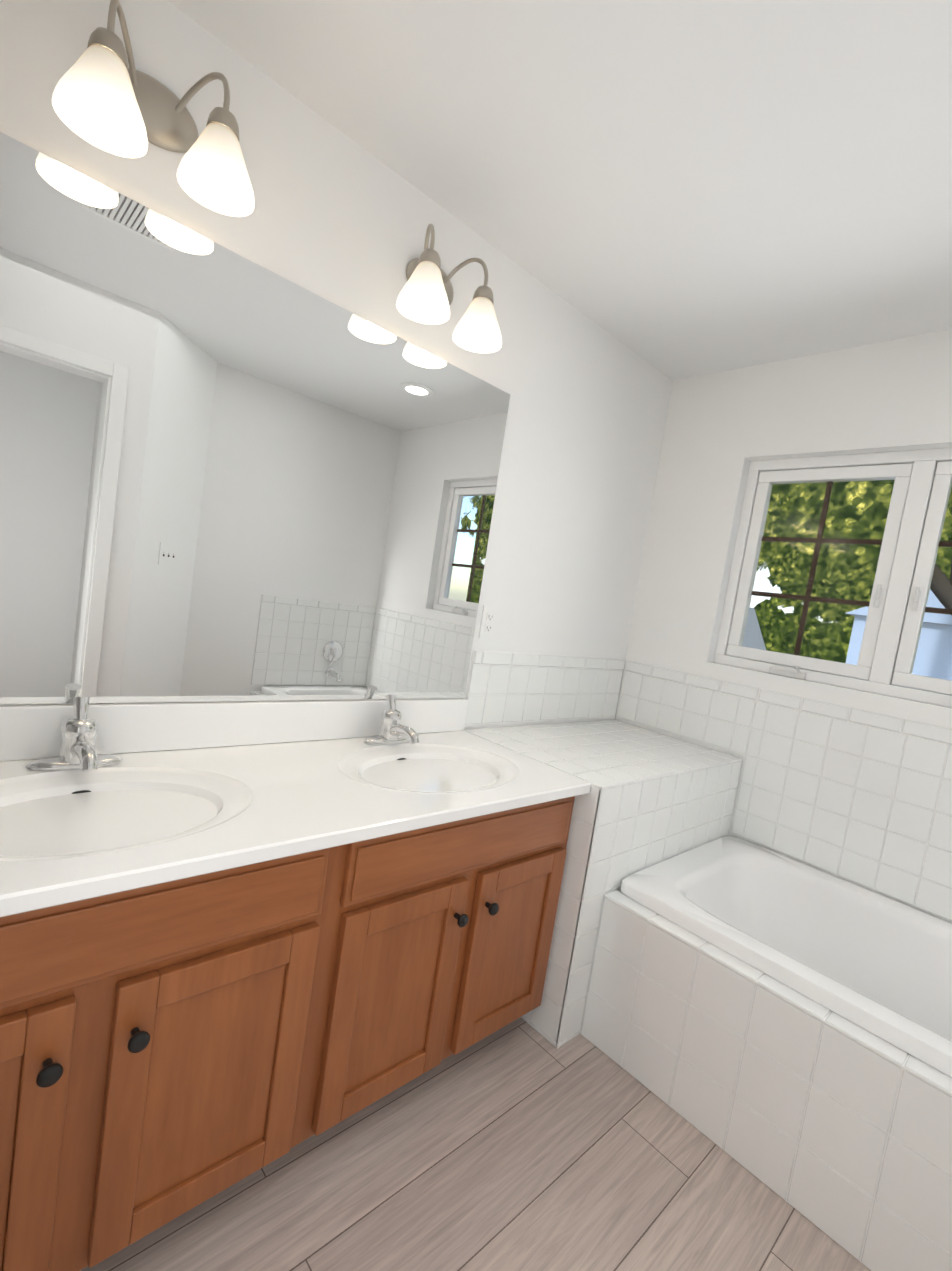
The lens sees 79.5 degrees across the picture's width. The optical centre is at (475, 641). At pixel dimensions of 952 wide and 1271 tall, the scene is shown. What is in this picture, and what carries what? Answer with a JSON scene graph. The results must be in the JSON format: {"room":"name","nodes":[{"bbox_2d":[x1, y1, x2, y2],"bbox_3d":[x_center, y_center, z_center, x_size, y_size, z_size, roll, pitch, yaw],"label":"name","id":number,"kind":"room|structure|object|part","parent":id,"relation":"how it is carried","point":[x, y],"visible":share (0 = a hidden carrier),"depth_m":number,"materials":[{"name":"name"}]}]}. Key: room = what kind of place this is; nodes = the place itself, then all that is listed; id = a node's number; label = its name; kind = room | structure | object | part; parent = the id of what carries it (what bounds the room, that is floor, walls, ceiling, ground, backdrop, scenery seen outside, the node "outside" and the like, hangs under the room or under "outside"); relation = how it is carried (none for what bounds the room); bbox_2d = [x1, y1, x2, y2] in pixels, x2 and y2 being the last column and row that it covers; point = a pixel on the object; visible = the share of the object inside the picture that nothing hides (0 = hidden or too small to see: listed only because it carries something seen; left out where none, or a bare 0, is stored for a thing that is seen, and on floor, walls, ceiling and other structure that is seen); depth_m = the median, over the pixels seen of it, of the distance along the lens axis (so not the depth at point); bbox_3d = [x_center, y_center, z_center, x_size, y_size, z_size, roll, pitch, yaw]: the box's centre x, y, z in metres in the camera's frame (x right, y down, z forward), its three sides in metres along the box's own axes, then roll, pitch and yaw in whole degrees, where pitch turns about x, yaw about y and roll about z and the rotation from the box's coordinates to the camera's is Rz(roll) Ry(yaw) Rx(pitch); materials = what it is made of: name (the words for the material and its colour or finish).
{"room":"bathroom","nodes":[
{"label":"bathroom","id":0,"kind":"room"},
{"bbox_2d":[0,0,672,729],"bbox_3d":[-0.696,-0.131,1.389,4.070,2.320,0.128,4,6,-43],"label":"wall","id":1,"kind":"structure","parent":0,"point":[226,474],"depth_m":1.39,"materials":[{"name":"white paint"}]},
{"bbox_2d":[52,0,254,216],"bbox_3d":[-0.587,-1.018,1.080,0.335,0.238,0.199,4,6,-43],"label":"sconce","id":2,"kind":"object","parent":1,"relation":"attached to","point":[105,98],"visible":1,"depth_m":1.07,"materials":[{"name":"white glass"}]},
{"bbox_2d":[396,224,501,352],"bbox_3d":[-0.069,-0.977,1.569,0.335,0.238,0.199,4,6,-43],"label":"sconce","id":3,"kind":"object","parent":1,"relation":"attached to","point":[426,295],"visible":1,"depth_m":1.55,"materials":[{"name":"white glass"}]},
{"bbox_2d":[479,605,498,638],"bbox_3d":[0.045,-0.066,2.007,0.070,0.115,0.008,4,6,-43],"label":"electrical outlet plate","id":4,"kind":"object","parent":1,"relation":"attached to","point":[488,622],"visible":1,"depth_m":2.00,"materials":[{"name":"white plastic"}]},
{"bbox_2d":[80,1017,870,1270],"bbox_3d":[-0.125,1.214,0.672,4.070,0.050,2.360,4,6,-43],"label":"floor","id":5,"kind":"structure","parent":0,"point":[520,1144],"depth_m":1.22,"materials":[{"name":"brown wood"}]},
{"bbox_2d":[0,731,590,1270],"bbox_3d":[-0.482,0.704,1.298,1.544,0.752,0.566,4,6,-43],"label":"bathroom vanity","id":6,"kind":"object","parent":5,"relation":"on","point":[238,941],"depth_m":1.05,"materials":[{"name":"brown wood"}]},
{"bbox_2d":[0,698,468,777],"bbox_3d":[-0.598,0.210,1.461,1.544,0.112,0.019,4,6,-43],"label":"backsplash","id":7,"kind":"structure","parent":6,"relation":"on","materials":[{"name":"stone"}]},
{"bbox_2d":[0,729,590,997],"bbox_3d":[-0.435,0.372,1.275,1.544,0.130,0.557,4,6,-43],"label":"countertop","id":8,"kind":"structure","parent":6,"relation":"on","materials":[{"name":"stone"}]},
{"bbox_2d":[464,720,951,1270],"bbox_3d":[0.950,0.886,1.596,0.955,0.777,2.114,4,6,-43],"label":"tub surround","id":9,"kind":"object","parent":5,"relation":"on","point":[780,1024],"visible":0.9,"depth_m":1.55,"materials":[{"name":"tile"}]},
{"bbox_2d":[620,835,951,1270],"bbox_3d":[1.187,1.056,1.443,0.789,0.416,1.521,4,6,-43],"label":"tub","id":10,"kind":"object","parent":9,"relation":"in","point":[880,965],"depth_m":1.78,"materials":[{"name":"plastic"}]},
{"bbox_2d":[465,650,624,726],"bbox_3d":[0.320,0.191,2.317,0.950,0.273,0.010,4,6,-43],"label":"wall tile","id":11,"kind":"structure","parent":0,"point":[509,687],"depth_m":2.25,"materials":[{"name":"tile"}]},
{"bbox_2d":[168,0,951,380],"bbox_3d":[0.230,-1.123,0.490,4.070,0.050,2.360,4,6,-43],"label":"ceiling","id":12,"kind":"structure","parent":0,"point":[672,190],"depth_m":1.30,"materials":[{"name":"white paint"}]},
{"bbox_2d":[615,329,951,923],"bbox_3d":[1.512,0.167,1.877,0.160,2.320,2.240,4,6,-43],"label":"wall","id":13,"kind":"structure","parent":0,"point":[723,430],"depth_m":2.29,"materials":[{"name":"white paint"}]},
{"bbox_2d":[616,660,951,920],"bbox_3d":[1.354,0.537,1.890,0.010,0.580,2.110,4,6,-43],"label":"wall tile","id":14,"kind":"structure","parent":13,"relation":"attached to","point":[861,796],"depth_m":2.01,"materials":[{"name":"tile"}]},
{"bbox_2d":[714,448,951,707],"bbox_3d":[1.457,-0.231,1.955,0.110,0.835,1.162,4,6,-43],"label":"window","id":15,"kind":"structure","parent":13,"relation":"in","point":[923,475],"depth_m":2.01,"materials":[{"name":"white plastic"}]},
{"bbox_3d":[1.287,-0.274,2.182,0.007,0.665,0.419,4,6,-43],"label":"window muntin","id":16,"kind":"part","parent":15,"relation":"part of","materials":[{"name":"brown wood"}]},
{"bbox_3d":[1.470,-0.230,1.967,0.043,0.755,1.082,4,6,-43],"label":"window sash","id":17,"kind":"part","parent":15,"relation":"part of","materials":[{"name":"white wood"}]},
{"bbox_3d":[1.402,-0.006,1.952,0.052,0.374,0.697,4,6,-43],"label":"window hardware","id":18,"kind":"part","parent":15,"relation":"part of","materials":[{"name":"white metal"}]},
{"bbox_3d":[1.671,-0.184,1.768,0.007,0.665,0.419,4,6,-43],"label":"window muntin","id":19,"kind":"part","parent":15,"relation":"part of","materials":[{"name":"wood"}]},
{"label":"outside","id":20,"kind":"structure","parent":0,"visible":0},
{"bbox_2d":[740,484,951,673],"bbox_3d":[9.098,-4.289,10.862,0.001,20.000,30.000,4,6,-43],"label":"tree","id":21,"kind":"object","parent":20,"point":[765,622],"depth_m":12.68,"materials":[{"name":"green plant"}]},
{"bbox_2d":[746,480,951,676],"bbox_3d":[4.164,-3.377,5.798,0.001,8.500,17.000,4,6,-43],"label":"tree","id":22,"kind":"object","parent":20,"point":[850,521],"depth_m":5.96,"materials":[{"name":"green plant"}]},
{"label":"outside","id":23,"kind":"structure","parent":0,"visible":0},
{"bbox_2d":[742,589,951,693],"bbox_3d":[5.546,2.128,10.442,3.000,6.350,5.470,4,6,-43],"label":"house","id":24,"kind":"structure","parent":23,"point":[944,646],"depth_m":8.19,"materials":[{"name":"blue"}]},
{"bbox_2d":[881,503,951,608],"bbox_3d":[4.120,0.578,6.354,0.430,7.606,3.214,4,6,-43],"label":"trunk","id":25,"kind":"object","parent":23,"point":[946,583],"depth_m":5.73,"materials":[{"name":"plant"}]}
]}

